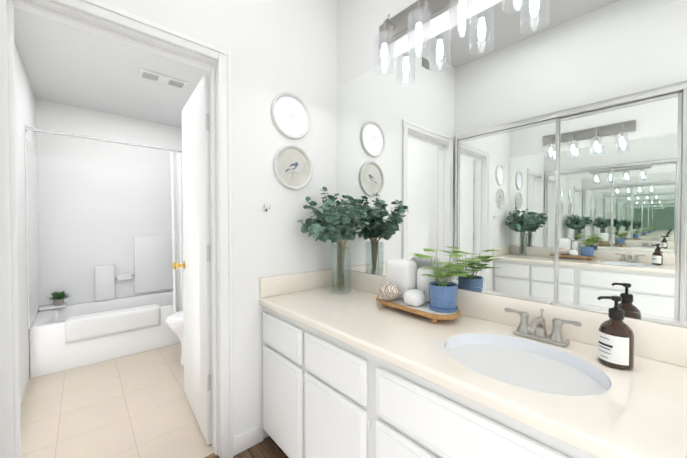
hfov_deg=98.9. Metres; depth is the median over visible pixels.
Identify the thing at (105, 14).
door frame
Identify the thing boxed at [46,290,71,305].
potted plant
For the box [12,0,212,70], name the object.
door frame
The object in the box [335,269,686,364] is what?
backsplash
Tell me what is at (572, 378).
sink
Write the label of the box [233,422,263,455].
baseboard
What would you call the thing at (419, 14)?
socket
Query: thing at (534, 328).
faucet
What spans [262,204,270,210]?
robe hook
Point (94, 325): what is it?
bath mat
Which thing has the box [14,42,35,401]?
wall
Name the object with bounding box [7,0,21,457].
door frame
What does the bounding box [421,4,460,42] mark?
wall
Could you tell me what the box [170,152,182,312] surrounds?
shower curtain
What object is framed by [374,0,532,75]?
sconce
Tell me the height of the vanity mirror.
1.223 m
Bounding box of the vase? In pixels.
[297,187,368,294]
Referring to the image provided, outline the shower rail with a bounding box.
[25,125,181,152]
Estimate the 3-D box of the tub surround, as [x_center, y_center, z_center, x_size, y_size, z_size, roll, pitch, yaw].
[-2.147,0.023,3.081,1.534,1.500,0.779,-1,1,-42]
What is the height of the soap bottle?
0.201 m
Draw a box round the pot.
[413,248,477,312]
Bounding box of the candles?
[386,258,434,306]
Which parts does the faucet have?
lever, handle, spout, handle, lever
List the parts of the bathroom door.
knob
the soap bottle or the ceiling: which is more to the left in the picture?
the ceiling
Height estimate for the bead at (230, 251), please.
2.106 m
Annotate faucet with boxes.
[504,308,581,346]
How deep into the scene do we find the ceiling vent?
2.44 m
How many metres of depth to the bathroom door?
1.75 m
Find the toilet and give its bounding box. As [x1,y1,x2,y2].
[165,310,183,364]
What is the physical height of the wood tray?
0.043 m
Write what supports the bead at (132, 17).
attached to the wall at (275, 48)
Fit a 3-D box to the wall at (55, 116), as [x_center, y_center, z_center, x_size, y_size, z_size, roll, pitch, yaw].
[-2.409,-0.053,3.450,1.636,2.440,0.120,-1,1,-42]
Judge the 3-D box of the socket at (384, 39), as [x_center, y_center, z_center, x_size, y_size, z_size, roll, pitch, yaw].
[0.218,-1.010,1.562,0.048,0.063,0.048,-1,1,-42]
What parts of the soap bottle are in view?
stem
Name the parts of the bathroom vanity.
drawer, door, drawer, door, door, drawer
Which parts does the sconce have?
lamp shade, bulb, arm, plate, lamp shade, bulb, lamp shade, bulb, lamp shade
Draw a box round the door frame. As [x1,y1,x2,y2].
[0,0,229,457]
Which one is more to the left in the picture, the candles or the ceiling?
the ceiling
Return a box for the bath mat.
[65,303,159,343]
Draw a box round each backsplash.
[259,269,334,296]
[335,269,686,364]
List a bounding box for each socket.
[380,32,388,45]
[414,9,423,24]
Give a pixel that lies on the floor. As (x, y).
(136, 405)
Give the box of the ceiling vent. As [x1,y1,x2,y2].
[138,68,187,88]
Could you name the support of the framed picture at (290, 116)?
attached to the wall at (275, 48)
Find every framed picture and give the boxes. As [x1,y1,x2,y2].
[270,92,310,139]
[273,144,312,189]
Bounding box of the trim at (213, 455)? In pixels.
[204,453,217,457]
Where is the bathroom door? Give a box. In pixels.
[172,74,211,444]
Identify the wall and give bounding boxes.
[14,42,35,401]
[35,98,181,304]
[98,0,336,437]
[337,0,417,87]
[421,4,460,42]
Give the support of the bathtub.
on the floor
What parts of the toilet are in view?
seat, lid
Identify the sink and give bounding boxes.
[419,325,618,420]
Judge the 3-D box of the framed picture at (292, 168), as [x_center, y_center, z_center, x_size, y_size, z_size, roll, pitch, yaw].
[-0.299,-0.372,1.774,0.272,0.272,0.020,-1,1,-42]
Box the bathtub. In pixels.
[29,291,180,377]
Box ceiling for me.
[14,7,208,126]
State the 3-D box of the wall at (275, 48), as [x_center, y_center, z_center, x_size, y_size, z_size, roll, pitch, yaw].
[-0.652,-0.228,1.557,1.523,2.850,0.120,-1,1,-42]
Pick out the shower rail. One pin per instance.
(27, 128)
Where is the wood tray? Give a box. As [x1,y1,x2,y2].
[376,295,460,322]
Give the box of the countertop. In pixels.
[259,285,686,457]
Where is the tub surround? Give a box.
[25,137,172,329]
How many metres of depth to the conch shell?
1.38 m
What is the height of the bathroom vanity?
0.769 m
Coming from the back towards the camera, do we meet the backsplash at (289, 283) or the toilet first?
the toilet
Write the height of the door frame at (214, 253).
2.040 m
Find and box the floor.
[21,343,288,457]
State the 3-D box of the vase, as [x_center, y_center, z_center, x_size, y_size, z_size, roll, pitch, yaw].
[-0.057,0.068,1.699,0.382,0.634,0.392,-1,1,-42]
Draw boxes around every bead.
[82,0,226,54]
[227,51,232,457]
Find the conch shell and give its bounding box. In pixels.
[379,282,400,300]
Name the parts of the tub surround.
panel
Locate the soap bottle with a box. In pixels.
[597,296,633,369]
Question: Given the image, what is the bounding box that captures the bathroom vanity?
[261,305,610,457]
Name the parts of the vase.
stem, stem, stem, stem, stem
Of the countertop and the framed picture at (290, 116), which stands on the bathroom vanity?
the countertop
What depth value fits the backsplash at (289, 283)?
1.77 m
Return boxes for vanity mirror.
[337,0,686,327]

